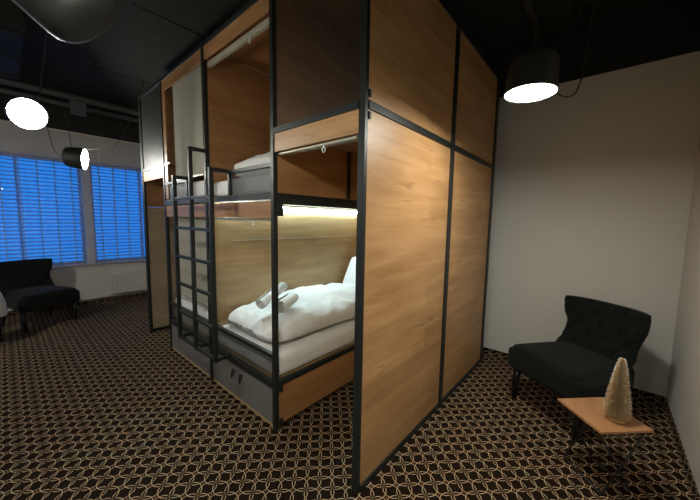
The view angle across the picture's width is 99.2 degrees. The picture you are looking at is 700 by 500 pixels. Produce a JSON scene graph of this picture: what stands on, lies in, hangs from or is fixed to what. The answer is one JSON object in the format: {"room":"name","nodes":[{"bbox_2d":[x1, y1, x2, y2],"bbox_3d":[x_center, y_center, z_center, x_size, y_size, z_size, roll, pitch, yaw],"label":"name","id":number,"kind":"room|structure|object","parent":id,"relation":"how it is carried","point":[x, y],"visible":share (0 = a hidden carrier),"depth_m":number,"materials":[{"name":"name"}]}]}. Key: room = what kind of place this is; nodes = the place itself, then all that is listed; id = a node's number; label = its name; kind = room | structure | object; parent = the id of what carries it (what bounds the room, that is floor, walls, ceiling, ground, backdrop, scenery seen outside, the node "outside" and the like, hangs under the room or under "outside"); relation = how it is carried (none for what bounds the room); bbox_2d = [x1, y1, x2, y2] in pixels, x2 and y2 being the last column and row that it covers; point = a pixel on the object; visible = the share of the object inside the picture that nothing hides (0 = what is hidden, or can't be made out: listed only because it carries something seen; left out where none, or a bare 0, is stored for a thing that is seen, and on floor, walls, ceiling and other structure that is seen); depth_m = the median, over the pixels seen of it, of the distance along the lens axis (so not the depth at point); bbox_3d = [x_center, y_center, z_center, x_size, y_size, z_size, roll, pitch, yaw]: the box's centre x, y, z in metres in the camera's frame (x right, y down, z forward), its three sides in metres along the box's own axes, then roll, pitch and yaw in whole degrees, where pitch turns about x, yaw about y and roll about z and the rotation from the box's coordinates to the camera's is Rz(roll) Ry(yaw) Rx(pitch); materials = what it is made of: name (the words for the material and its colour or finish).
{"room":"dormitory","nodes":[
{"label":"dormitory","id":0,"kind":"room"},
{"bbox_2d":[0,119,146,311],"bbox_3d":[-4.337,-0.715,4.933,0.250,3.200,4.994,6,7,40],"label":"wall","id":1,"kind":"structure","parent":0,"point":[92,281],"depth_m":4.84,"materials":[{"name":"white paint"}]},
{"bbox_2d":[0,155,85,265],"bbox_3d":[-5.067,-0.538,4.108,0.060,1.655,2.075,6,7,40],"label":"window","id":2,"kind":"structure","parent":1,"relation":"in","point":[14,161],"depth_m":4.57,"materials":[{"name":"grey metal"}]},
{"bbox_2d":[0,151,85,263],"bbox_3d":[-5.006,-0.550,4.055,0.057,1.612,2.055,6,7,40],"label":"blind","id":3,"kind":"object","parent":2,"relation":"attached to","point":[17,155],"visible":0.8,"depth_m":4.46,"materials":[{"name":"blue plastic"}]},
{"bbox_2d":[0,120,97,137],"bbox_3d":[-4.868,-0.701,3.966,0.044,2.095,2.440,6,7,40],"label":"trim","id":4,"kind":"structure","parent":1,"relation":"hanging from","point":[0,120],"depth_m":4.46,"materials":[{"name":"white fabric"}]},
{"bbox_2d":[0,84,139,142],"bbox_3d":[-4.107,-2.060,4.617,0.300,0.451,4.986,6,7,40],"label":"trim","id":5,"kind":"structure","parent":1,"relation":"attached to","point":[94,124],"depth_m":4.54,"materials":[{"name":"black paint"}]},
{"bbox_2d":[7,292,146,315],"bbox_3d":[-4.269,0.855,5.000,0.008,0.064,4.984,6,7,40],"label":"baseboard","id":6,"kind":"structure","parent":1,"relation":"attached to","point":[10,313],"depth_m":4.96,"materials":[{"name":"carpet"}]},
{"bbox_2d":[7,290,146,310],"bbox_3d":[-4.322,0.807,4.918,0.024,0.023,4.600,6,7,40],"label":"pipe","id":7,"kind":"object","parent":1,"relation":"attached to","point":[142,290],"visible":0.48,"depth_m":5.12,"materials":[{"name":"metal"}]},
{"bbox_2d":[52,260,145,268],"bbox_3d":[-4.300,0.237,4.951,0.130,0.024,4.350,6,7,40],"label":"windowsill","id":8,"kind":"structure","parent":1,"relation":"attached to","point":[135,260],"depth_m":4.96,"materials":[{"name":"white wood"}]},
{"bbox_2d":[90,165,145,262],"bbox_3d":[-3.645,-0.676,5.755,0.060,1.655,2.065,6,7,40],"label":"window","id":9,"kind":"structure","parent":1,"relation":"in","point":[90,165],"depth_m":5.23,"materials":[{"name":"grey"}]},
{"bbox_2d":[90,162,145,260],"bbox_3d":[-3.584,-0.688,5.702,0.057,1.612,2.045,6,7,40],"label":"blind","id":10,"kind":"object","parent":9,"relation":"attached to","point":[91,163],"visible":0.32,"depth_m":5.18,"materials":[{"name":"blue"}]},
{"bbox_2d":[98,137,139,144],"bbox_3d":[-3.560,-0.838,5.480,0.032,2.075,1.550,6,7,40],"label":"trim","id":11,"kind":"structure","parent":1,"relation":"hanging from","point":[98,137],"depth_m":4.98,"materials":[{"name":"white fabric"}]},
{"bbox_2d":[111,270,146,293],"bbox_3d":[-3.715,0.539,5.534,0.106,0.338,1.145,6,7,40],"label":"radiator","id":12,"kind":"object","parent":1,"relation":"attached to","point":[135,280],"visible":0.48,"depth_m":5.25,"materials":[{"name":"white metal"}]},
{"bbox_2d":[112,270,145,274],"bbox_3d":[-3.708,0.376,5.513,0.070,0.008,1.125,6,7,40],"label":"grille","id":13,"kind":"object","parent":12,"relation":"attached to","point":[144,271],"depth_m":5.27,"materials":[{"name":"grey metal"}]},
{"bbox_2d":[19,0,655,109],"bbox_3d":[-1.681,-2.088,2.524,7.285,0.100,5.194,6,7,40],"label":"ceiling","id":14,"kind":"structure","parent":0,"point":[144,45],"depth_m":2.86,"materials":[{"name":"black paint"}]},
{"bbox_2d":[0,0,26,79],"bbox_3d":[-3.676,-1.948,2.461,1.450,0.234,1.310,6,7,40],"label":"ventilation duct","id":15,"kind":"object","parent":14,"relation":"attached to","point":[13,31],"visible":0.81,"depth_m":2.59,"materials":[{"name":"black metal"}]},
{"bbox_2d":[3,31,48,129],"bbox_3d":[-2.084,-1.377,1.915,0.183,1.191,0.248,6,7,40],"label":"pendant","id":16,"kind":"object","parent":14,"relation":"hanging from","point":[26,113],"visible":0.98,"depth_m":1.91,"materials":[{"name":"black"}]},
{"bbox_2d":[7,98,46,128],"bbox_3d":[-2.064,-0.871,1.909,0.050,0.175,0.180,4,7,31],"label":"diffuser","id":17,"kind":"object","parent":16,"relation":"attached to","point":[26,113],"depth_m":1.90,"materials":[{"name":"white plastic"}]},
{"bbox_2d":[12,0,115,43],"bbox_3d":[-0.862,-1.239,0.836,0.255,1.210,0.274,6,7,40],"label":"pendant","id":18,"kind":"object","parent":14,"relation":"hanging from","point":[69,21],"visible":1,"depth_m":0.87,"materials":[{"name":"black metal"}]},
{"bbox_2d":[47,54,88,169],"label":"pendant","id":19,"kind":"object","parent":14,"relation":"hanging from","point":[75,157],"depth_m":3.32,"materials":[{"name":"black metal"}]},
{"bbox_2d":[81,149,88,168],"bbox_3d":[-3.051,-1.042,3.425,0.026,0.227,0.228,-2,6,-25],"label":"diffuser","id":20,"kind":"object","parent":19,"relation":"attached to","point":[84,153],"depth_m":3.42,"materials":[{"name":"white plastic"}]},
{"bbox_2d":[0,76,137,116],"bbox_3d":[-3.535,-1.963,4.159,0.090,0.265,4.930,6,7,40],"label":"ceiling pipe","id":21,"kind":"object","parent":14,"relation":"attached to","point":[78,103],"visible":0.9,"depth_m":3.96,"materials":[{"name":"grey metal"}]},
{"bbox_2d":[0,87,138,122],"bbox_3d":[-3.717,-2.019,4.311,0.070,0.070,4.930,6,7,40],"label":"ceiling pipe","id":22,"kind":"object","parent":14,"relation":"attached to","point":[2,90],"visible":0.48,"depth_m":4.02,"materials":[{"name":"grey metal"}]},
{"bbox_2d":[109,79,144,147],"label":"pendant","id":23,"kind":"object","parent":14,"relation":"hanging from","point":[144,79],"depth_m":3.71,"materials":[{"name":"black"}]},
{"bbox_2d":[521,0,545,46],"bbox_3d":[1.103,-1.876,1.986,0.060,0.060,2.185,6,7,40],"label":"ceiling pipe","id":24,"kind":"object","parent":14,"relation":"attached to","point":[529,7],"visible":0.85,"depth_m":2.46,"materials":[{"name":"grey metal"}]},
{"bbox_2d":[504,0,594,102],"bbox_3d":[0.993,-1.323,1.468,0.421,1.102,0.235,-1,6,-23],"label":"pendant","id":25,"kind":"object","parent":14,"relation":"hanging from","point":[533,74],"visible":1,"depth_m":1.41,"materials":[{"name":"black metal"}]},
{"bbox_2d":[505,84,556,101],"bbox_3d":[0.898,-0.784,1.486,0.223,0.016,0.223,6,7,40],"label":"diffuser","id":26,"kind":"object","parent":25,"relation":"attached to","point":[514,92],"depth_m":1.47,"materials":[{"name":"white plastic"}]},
{"bbox_2d":[0,295,693,499],"bbox_3d":[-1.663,1.203,2.784,6.885,0.100,4.994,6,7,40],"label":"floor","id":27,"kind":"structure","parent":0,"point":[98,405],"depth_m":1.99,"materials":[{"name":"carpet"}]},
{"bbox_2d":[0,292,7,346],"bbox_3d":[-3.970,0.744,3.246,0.321,0.638,0.320,6,7,40],"label":"pouf","id":28,"kind":"object","parent":27,"relation":"on","point":[3,308],"visible":1,"depth_m":3.30,"materials":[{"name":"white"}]},
{"bbox_2d":[0,258,79,332],"bbox_3d":[-4.190,0.572,3.982,0.709,0.839,0.621,3,6,19],"label":"armchair","id":29,"kind":"object","parent":27,"relation":"on","point":[27,285],"visible":0.99,"depth_m":3.92,"materials":[{"name":"black fabric"}]},
{"bbox_2d":[7,285,75,298],"bbox_3d":[-4.133,0.552,3.960,0.580,0.088,0.565,3,6,19],"label":"seat cushion","id":30,"kind":"object","parent":29,"relation":"on","point":[24,291],"depth_m":3.88,"materials":[{"name":"black fabric"}]},
{"bbox_2d":[138,0,500,494],"bbox_3d":[-0.556,-0.313,3.311,3.416,2.849,2.087,6,7,40],"label":"pod","id":31,"kind":"object","parent":27,"relation":"on","point":[419,95],"depth_m":2.13,"materials":[{"name":"brown wood"}]},
{"bbox_2d":[172,64,203,179],"bbox_3d":[-1.480,-1.150,2.738,0.758,0.953,0.042,6,7,40],"label":"roller blind","id":32,"kind":"object","parent":31,"relation":"attached to","point":[187,94],"visible":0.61,"depth_m":2.74,"materials":[{"name":"beige fabric"}]},
{"bbox_2d":[171,180,204,197],"bbox_3d":[-0.913,-0.626,3.587,0.932,0.173,1.968,6,7,40],"label":"mattress","id":33,"kind":"object","parent":31,"relation":"on","point":[198,187],"visible":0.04,"depth_m":2.70,"materials":[{"name":"white fabric"}]},
{"bbox_2d":[173,217,207,305],"bbox_3d":[-1.546,0.065,2.898,0.878,0.853,0.042,6,7,40],"label":"partition panel","id":34,"kind":"object","parent":31,"relation":"attached to","point":[184,235],"visible":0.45,"depth_m":2.85,"materials":[{"name":"beige wood"}]},
{"bbox_2d":[175,295,208,336],"bbox_3d":[-0.935,0.603,3.709,0.932,0.262,1.968,6,7,40],"label":"mattress","id":35,"kind":"object","parent":31,"relation":"on","point":[186,302],"visible":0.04,"depth_m":2.97,"materials":[{"name":"white fabric"}]},
{"bbox_2d":[172,146,230,362],"bbox_3d":[-1.242,0.005,2.474,0.724,1.660,0.145,6,7,40],"label":"ladder","id":36,"kind":"object","parent":31,"relation":"attached to","point":[210,170],"visible":1,"depth_m":2.39,"materials":[{"name":"black metal"}]},
{"bbox_2d":[207,17,268,67],"bbox_3d":[-0.808,-1.442,2.127,0.886,0.077,0.028,6,7,40],"label":"roller blind","id":37,"kind":"object","parent":31,"relation":"attached to","point":[263,25],"visible":0.87,"depth_m":2.08,"materials":[{"name":"beige fabric"}]},
{"bbox_2d":[214,174,270,196],"bbox_3d":[-0.184,-0.536,2.965,0.898,0.143,1.967,6,7,40],"label":"mattress","id":38,"kind":"object","parent":31,"relation":"on","point":[220,188],"visible":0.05,"depth_m":2.23,"materials":[{"name":"white fabric"}]},
{"bbox_2d":[234,152,269,177],"bbox_3d":[-0.236,-0.769,2.823,0.812,0.331,1.528,6,7,40],"label":"duvet","id":39,"kind":"object","parent":38,"relation":"on","point":[263,158],"visible":0.06,"depth_m":2.29,"materials":[{"name":"white fabric"}]},
{"bbox_2d":[214,217,270,225],"bbox_3d":[-0.825,-0.214,2.254,0.886,0.059,0.042,6,7,40],"label":"roller blind","id":40,"kind":"object","parent":31,"relation":"attached to","point":[215,218],"visible":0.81,"depth_m":2.16,"materials":[{"name":"beige metal"}]},
{"bbox_2d":[218,317,354,375],"bbox_3d":[-0.206,0.724,3.090,0.899,0.167,1.968,6,7,40],"label":"mattress","id":41,"kind":"object","parent":31,"relation":"on","point":[294,353],"visible":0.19,"depth_m":2.37,"materials":[{"name":"white fabric"}]},
{"bbox_2d":[228,283,354,341],"bbox_3d":[-0.356,0.525,2.900,0.788,0.257,1.446,6,7,40],"label":"duvet","id":42,"kind":"object","parent":41,"relation":"on","point":[317,307],"visible":0.74,"depth_m":2.51,"materials":[{"name":"white fabric"}]},
{"bbox_2d":[278,291,298,312],"bbox_3d":[-0.510,0.410,2.391,0.107,0.109,0.269,2,6,11],"label":"rolled towel","id":43,"kind":"object","parent":42,"relation":"on","point":[287,300],"visible":0.91,"depth_m":2.33,"materials":[{"name":"white fabric"}]},
{"bbox_2d":[256,281,287,308],"bbox_3d":[-0.641,0.365,2.455,0.088,0.175,0.317,4,6,25],"label":"rolled towel","id":44,"kind":"object","parent":43,"relation":"on","point":[265,299],"visible":0.8,"depth_m":2.38,"materials":[{"name":"white fabric"}]},
{"bbox_2d":[343,257,355,284],"bbox_3d":[0.202,0.334,3.620,0.642,0.443,0.304,6,7,40],"label":"pillow","id":45,"kind":"object","parent":41,"relation":"on","point":[350,276],"visible":0.18,"depth_m":3.70,"materials":[{"name":"white fabric"}]},
{"bbox_2d":[279,136,357,155],"bbox_3d":[-0.197,-0.561,1.683,0.634,0.053,0.042,6,7,40],"label":"roller blind","id":46,"kind":"object","parent":31,"relation":"attached to","point":[353,138],"visible":0.93,"depth_m":1.63,"materials":[{"name":"beige metal"}]},
{"bbox_2d":[283,207,356,212],"bbox_3d":[-0.497,-0.448,3.300,0.028,0.024,1.904,6,7,40],"label":"diffuser","id":47,"kind":"object","parent":31,"relation":"attached to","point":[284,208],"depth_m":3.46,"materials":[{"name":"white plastic"}]},
{"bbox_2d":[508,295,651,441],"bbox_3d":[1.734,0.843,2.294,0.709,0.839,0.621,-1,6,-16],"label":"armchair","id":48,"kind":"object","parent":27,"relation":"on","point":[581,362],"visible":0.89,"depth_m":2.21,"materials":[{"name":"black fabric"}]},
{"bbox_2d":[513,341,615,381],"bbox_3d":[1.677,0.820,2.276,0.580,0.088,0.565,-1,6,-16],"label":"seat cushion","id":49,"kind":"object","parent":48,"relation":"on","point":[563,361],"depth_m":2.18,"materials":[{"name":"black fabric"}]},
{"bbox_2d":[557,397,653,494],"bbox_3d":[1.437,1.121,1.721,0.298,0.379,0.298,1,6,-4],"label":"side table","id":50,"kind":"object","parent":27,"relation":"on","point":[590,410],"visible":0.91,"depth_m":1.65,"materials":[{"name":"brown wood"}]},
{"bbox_2d":[602,357,632,423],"bbox_3d":[1.472,0.760,1.629,0.128,0.356,0.137,6,7,40],"label":"tree","id":51,"kind":"object","parent":50,"relation":"on","point":[618,402],"visible":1,"depth_m":1.61,"materials":[{"name":"brown plant"}]},
{"bbox_2d":[483,51,699,399],"bbox_3d":[0.027,-0.600,4.545,6.885,3.200,0.100,6,7,40],"label":"wall","id":52,"kind":"structure","parent":0,"point":[593,187],"depth_m":2.62,"materials":[{"name":"white paint"}]},
{"bbox_2d":[85,0,599,84],"bbox_3d":[-0.358,-2.051,2.927,5.558,0.006,2.624,6,7,40],"label":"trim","id":53,"kind":"structure","parent":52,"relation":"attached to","point":[131,1],"depth_m":2.73,"materials":[{"name":"black paint"}]},
{"bbox_2d":[483,347,664,403],"bbox_3d":[-0.035,0.963,4.659,6.867,0.064,0.008,6,7,40],"label":"baseboard","id":54,"kind":"structure","parent":52,"relation":"attached to","point":[657,398],"depth_m":2.53,"materials":[{"name":"carpet"}]},
{"bbox_2d":[486,0,699,97],"bbox_3d":[0.052,-1.957,4.340,6.778,0.457,0.006,6,7,40],"label":"trim","id":55,"kind":"structure","parent":52,"relation":"attached to","point":[656,30],"depth_m":2.45,"materials":[{"name":"black paint"}]},
{"bbox_2d":[666,138,699,493],"bbox_3d":[1.013,-0.169,0.359,0.100,3.200,4.994,6,7,40],"label":"wall","id":56,"kind":"structure","parent":0,"point":[683,388],"depth_m":2.02,"materials":[{"name":"white paint"}]},
{"bbox_2d":[664,397,699,499],"bbox_3d":[0.942,1.387,0.545,0.008,0.064,4.984,6,7,40],"label":"baseboard","id":57,"kind":"structure","parent":56,"relation":"attached to","point":[694,490],"depth_m":1.84,"materials":[{"name":"carpet"}]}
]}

